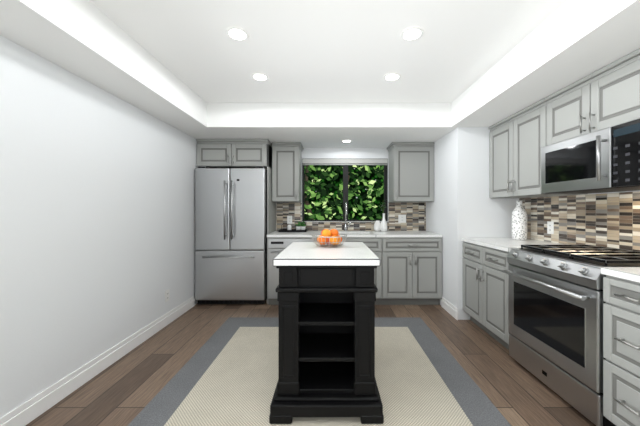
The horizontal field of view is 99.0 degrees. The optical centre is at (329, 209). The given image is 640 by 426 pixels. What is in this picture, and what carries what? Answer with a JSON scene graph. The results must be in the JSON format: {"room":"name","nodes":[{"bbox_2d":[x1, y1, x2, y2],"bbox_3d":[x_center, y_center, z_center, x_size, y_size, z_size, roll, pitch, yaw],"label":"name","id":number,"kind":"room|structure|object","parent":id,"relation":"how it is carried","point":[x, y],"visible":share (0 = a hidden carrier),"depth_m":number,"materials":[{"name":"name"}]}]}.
{"room":"kitchen","nodes":[
{"label":"kitchen","id":0,"kind":"room"},
{"bbox_2d":[0,35,197,417],"bbox_3d":[-1.800,-0.045,0.915,0.100,2.550,6.530,0,0,0],"label":"wall","id":1,"kind":"structure","parent":0,"point":[97,221],"depth_m":1.89,"materials":[{"name":"white paint"}]},
{"bbox_2d":[0,296,194,425],"bbox_3d":[-1.742,1.165,0.625,0.016,0.130,5.750,0,0,0],"label":"baseboard","id":2,"kind":"structure","parent":1,"relation":"attached to","point":[31,409],"depth_m":1.92,"materials":[{"name":"white wood"}]},
{"bbox_2d":[165,289,168,301],"bbox_3d":[-1.745,0.920,2.930,0.008,0.120,0.075,0,0,0],"label":"outlet","id":3,"kind":"object","parent":1,"relation":"attached to","point":[166,295],"visible":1,"depth_m":2.92,"materials":[{"name":"white plastic"}]},
{"bbox_2d":[26,299,595,425],"bbox_3d":[0.190,1.260,0.915,4.080,0.060,6.530,0,0,0],"label":"floor","id":4,"kind":"structure","parent":0,"point":[125,390],"depth_m":2.07,"materials":[{"name":"brown wood"}]},
{"bbox_2d":[195,166,266,303],"bbox_3d":[-1.280,0.334,3.740,0.889,1.792,0.641,0,0,0],"label":"fridge","id":5,"kind":"object","parent":4,"relation":"on","point":[231,235],"visible":0.96,"depth_m":3.48,"materials":[{"name":"silver metal"}]},
{"bbox_2d":[196,139,275,303],"bbox_3d":[-1.276,0.150,3.799,0.940,2.156,0.554,0,0,0],"label":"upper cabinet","id":6,"kind":"object","parent":4,"relation":"on","point":[232,153],"visible":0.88,"depth_m":3.56,"materials":[{"name":"grey wood"}]},
{"bbox_2d":[267,231,321,304],"bbox_3d":[-0.464,0.790,3.764,0.672,0.880,0.623,0,0,0],"label":"base cabinet","id":7,"kind":"object","parent":4,"relation":"on","point":[276,243],"depth_m":3.45,"materials":[{"name":"grey wood"}]},
{"bbox_2d":[278,221,306,231],"bbox_3d":[-0.519,0.236,3.895,0.402,0.146,0.190,0,0,0],"label":"tray","id":8,"kind":"object","parent":7,"relation":"on","point":[300,228],"visible":1,"depth_m":3.87,"materials":[{"name":"black"}]},
{"bbox_2d":[128,317,510,425],"bbox_3d":[-0.060,1.224,0.755,2.180,0.010,4.710,0,0,0],"label":"rug","id":9,"kind":"object","parent":4,"relation":"on","point":[227,374],"visible":0.81,"depth_m":1.91,"materials":[{"name":"beige fabric"}]},
{"bbox_2d":[269,242,383,423],"bbox_3d":[-0.020,0.751,2.010,0.652,0.933,0.922,0,0,0],"label":"kitchen island","id":10,"kind":"object","parent":9,"relation":"on","point":[326,297],"visible":1,"depth_m":1.61,"materials":[{"name":"black wood"}]},
{"bbox_2d":[312,229,346,246],"bbox_3d":[-0.005,0.216,2.130,0.278,0.136,0.278,0,0,0],"label":"fruit bowl","id":11,"kind":"object","parent":10,"relation":"on","point":[333,237],"visible":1,"depth_m":2.08,"materials":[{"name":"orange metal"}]},
{"bbox_2d":[338,231,386,304],"bbox_3d":[0.267,0.790,3.764,0.920,0.880,0.623,0,0,0],"label":"base cabinet","id":12,"kind":"object","parent":4,"relation":"on","point":[377,243],"depth_m":3.46,"materials":[{"name":"grey wood"}]},
{"bbox_2d":[344,201,350,230],"bbox_3d":[0.256,0.091,3.937,0.108,0.436,0.213,0,0,0],"label":"faucet","id":13,"kind":"object","parent":12,"relation":"on","point":[345,226],"visible":1,"depth_m":4.00,"materials":[{"name":"silver metal"}]},
{"bbox_2d":[379,231,442,304],"bbox_3d":[1.009,0.790,3.764,0.832,0.880,0.623,0,0,0],"label":"base cabinet","id":14,"kind":"object","parent":4,"relation":"on","point":[408,271],"depth_m":3.46,"materials":[{"name":"grey wood"}]},
{"bbox_2d":[374,202,386,231],"bbox_3d":[0.728,0.082,3.934,0.196,0.455,0.153,0,0,0],"label":"vase","id":15,"kind":"object","parent":14,"relation":"on","point":[381,226],"visible":1,"depth_m":3.90,"materials":[{"name":"white ceramic"}]},
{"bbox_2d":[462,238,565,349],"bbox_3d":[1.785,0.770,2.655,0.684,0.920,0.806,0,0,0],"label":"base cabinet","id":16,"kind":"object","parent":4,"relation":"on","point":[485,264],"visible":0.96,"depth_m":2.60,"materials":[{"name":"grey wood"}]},
{"bbox_2d":[512,201,526,239],"bbox_3d":[1.970,0.106,2.840,0.134,0.405,0.134,0,0,0],"label":"vase","id":17,"kind":"object","parent":16,"relation":"on","point":[519,222],"visible":1,"depth_m":2.79,"materials":[{"name":"white ceramic"}]},
{"bbox_2d":[503,245,639,425],"bbox_3d":[1.760,0.755,1.870,0.716,0.950,0.760,0,0,0],"label":"range","id":18,"kind":"object","parent":4,"relation":"on","point":[556,302],"visible":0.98,"depth_m":1.74,"materials":[{"name":"silver metal"}]},
{"bbox_2d":[601,267,639,425],"bbox_3d":[1.785,0.770,1.089,0.684,0.920,0.798,0,0,0],"label":"base cabinet","id":19,"kind":"object","parent":4,"relation":"on","point":[621,347],"visible":1,"depth_m":1.39,"materials":[{"name":"grey wood"}]},
{"bbox_2d":[0,0,639,147],"bbox_3d":[0.190,-1.065,0.915,3.880,0.270,6.330,0,0,0],"label":"ceiling","id":20,"kind":"structure","parent":0,"point":[89,41],"depth_m":2.06,"materials":[{"name":"white paint"}]},
{"bbox_2d":[545,48,639,145],"bbox_3d":[1.934,-0.725,1.870,0.383,0.406,0.762,0,0,0],"label":"upper cabinet","id":21,"kind":"object","parent":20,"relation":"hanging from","point":[607,96],"visible":0.94,"depth_m":1.82,"materials":[{"name":"grey wood"}]},
{"bbox_2d":[541,118,639,193],"bbox_3d":[1.903,-0.327,1.870,0.447,0.383,0.756,0,0,0],"label":"microwave","id":22,"kind":"object","parent":21,"relation":"attached to","point":[605,160],"visible":1,"depth_m":1.79,"materials":[{"name":"silver metal"}]},
{"bbox_2d":[89,0,566,102],"bbox_3d":[0.190,-1.260,0.915,4.080,0.120,6.530,0,0,0],"label":"ceiling","id":23,"kind":"structure","parent":0,"point":[325,51],"depth_m":1.97,"materials":[{"name":"white paint"}]},
{"bbox_2d":[225,27,248,41],"bbox_3d":[-0.630,-1.196,1.860,0.154,0.006,0.154,0,0,0],"label":"recessed light","id":24,"kind":"object","parent":23,"relation":"in","point":[237,34],"visible":1,"depth_m":1.86,"materials":[{"name":"white"}]},
{"bbox_2d":[251,73,268,81],"bbox_3d":[-0.630,-1.196,2.460,0.154,0.006,0.154,0,0,0],"label":"recessed light","id":25,"kind":"object","parent":23,"relation":"in","point":[259,77],"visible":1,"depth_m":2.46,"materials":[{"name":"white"}]},
{"bbox_2d":[384,73,400,81],"bbox_3d":[0.560,-1.196,2.460,0.154,0.006,0.154,0,0,0],"label":"recessed light","id":26,"kind":"object","parent":23,"relation":"in","point":[390,77],"visible":1,"depth_m":2.46,"materials":[{"name":"white"}]},
{"bbox_2d":[401,27,423,41],"bbox_3d":[0.560,-1.196,1.860,0.154,0.006,0.154,0,0,0],"label":"recessed light","id":27,"kind":"object","parent":23,"relation":"in","point":[412,34],"visible":1,"depth_m":1.86,"materials":[{"name":"white"}]},
{"bbox_2d":[302,148,388,201],"bbox_3d":[-0.160,-0.045,4.130,3.180,2.550,0.100,0,0,0],"label":"wall","id":28,"kind":"structure","parent":0,"point":[345,153],"depth_m":4.08,"materials":[{"name":"white paint"}]},
{"bbox_2d":[272,142,302,201],"bbox_3d":[-0.595,-0.521,3.884,0.400,0.813,0.384,0,0,0],"label":"upper cabinet","id":29,"kind":"object","parent":28,"relation":"attached to","point":[286,171],"visible":1,"depth_m":3.73,"materials":[{"name":"grey wood"}]},
{"bbox_2d":[302,159,387,221],"bbox_3d":[0.225,-0.295,4.119,1.290,0.950,0.073,0,0,0],"label":"window","id":30,"kind":"structure","parent":28,"relation":"in","point":[345,163],"depth_m":4.11,"materials":[{"name":"black"}]},
{"bbox_2d":[276,202,425,230],"bbox_3d":[0.314,0.098,4.074,2.227,0.422,0.009,0,0,0],"label":"backsplash","id":31,"kind":"structure","parent":28,"relation":"attached to","point":[414,213],"depth_m":4.07,"materials":[{"name":"tile"}]},
{"bbox_2d":[287,216,291,223],"bbox_3d":[-0.600,0.145,4.064,0.075,0.120,0.008,0,0,0],"label":"electrical outlet","id":32,"kind":"object","parent":31,"relation":"attached to","point":[289,219],"visible":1,"depth_m":4.06,"materials":[{"name":"white plastic"}]},
{"bbox_2d":[398,215,405,222],"bbox_3d":[1.075,0.130,4.064,0.115,0.120,0.008,0,0,0],"label":"electrical outlet","id":33,"kind":"object","parent":31,"relation":"attached to","point":[401,218],"visible":1,"depth_m":4.06,"materials":[{"name":"white plastic"}]},
{"bbox_2d":[387,142,433,201],"bbox_3d":[1.135,-0.521,3.884,0.581,0.813,0.384,0,0,0],"label":"upper cabinet","id":34,"kind":"object","parent":28,"relation":"attached to","point":[411,171],"visible":1,"depth_m":3.73,"materials":[{"name":"grey wood"}]},
{"bbox_2d":[426,127,519,319],"bbox_3d":[1.830,-0.045,3.620,0.800,2.550,1.120,0,0,0],"label":"wall","id":35,"kind":"structure","parent":0,"point":[461,206],"depth_m":3.06,"materials":[{"name":"white paint"}]},
{"bbox_2d":[441,297,457,319],"bbox_3d":[1.422,1.165,3.257,0.016,0.130,0.426,0,0,0],"label":"baseboard","id":36,"kind":"structure","parent":35,"relation":"attached to","point":[449,308],"depth_m":3.23,"materials":[{"name":"white wood"}]},
{"bbox_2d":[534,190,639,244],"bbox_3d":[2.180,-0.045,0.355,0.100,2.550,5.410,0,0,0],"label":"wall","id":37,"kind":"structure","parent":0,"point":[602,193],"depth_m":2.09,"materials":[{"name":"white paint"}]},
{"bbox_2d":[488,98,582,197],"bbox_3d":[1.934,-0.529,2.655,0.383,0.798,0.804,0,0,0],"label":"upper cabinet","id":38,"kind":"object","parent":37,"relation":"attached to","point":[517,141],"visible":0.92,"depth_m":2.59,"materials":[{"name":"grey wood"}]},
{"bbox_2d":[519,191,639,251],"bbox_3d":[2.123,0.090,1.873,0.009,0.437,2.366,0,0,0],"label":"backsplash","id":39,"kind":"structure","parent":37,"relation":"attached to","point":[610,220],"depth_m":2.24,"materials":[{"name":"tile"}]},
{"bbox_2d":[547,221,553,233],"bbox_3d":[2.114,0.170,2.620,0.008,0.120,0.075,0,0,0],"label":"electrical outlet","id":40,"kind":"object","parent":39,"relation":"attached to","point":[550,227],"visible":1,"depth_m":2.62,"materials":[{"name":"white plastic"}]},
{"label":"outside","id":41,"kind":"structure","parent":0,"visible":0},
{"bbox_2d":[304,165,383,219],"bbox_3d":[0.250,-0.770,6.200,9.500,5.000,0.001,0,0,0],"label":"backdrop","id":42,"kind":"structure","parent":41,"point":[363,191],"depth_m":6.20,"materials":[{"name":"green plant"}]},
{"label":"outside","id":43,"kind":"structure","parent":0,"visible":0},
{"bbox_2d":[304,165,383,219],"bbox_3d":[0.349,-0.294,5.451,4.053,3.081,1.187,0,0,0],"label":"hedge","id":44,"kind":"object","parent":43,"point":[325,212],"depth_m":5.32,"materials":[{"name":"green plant"}]}
]}

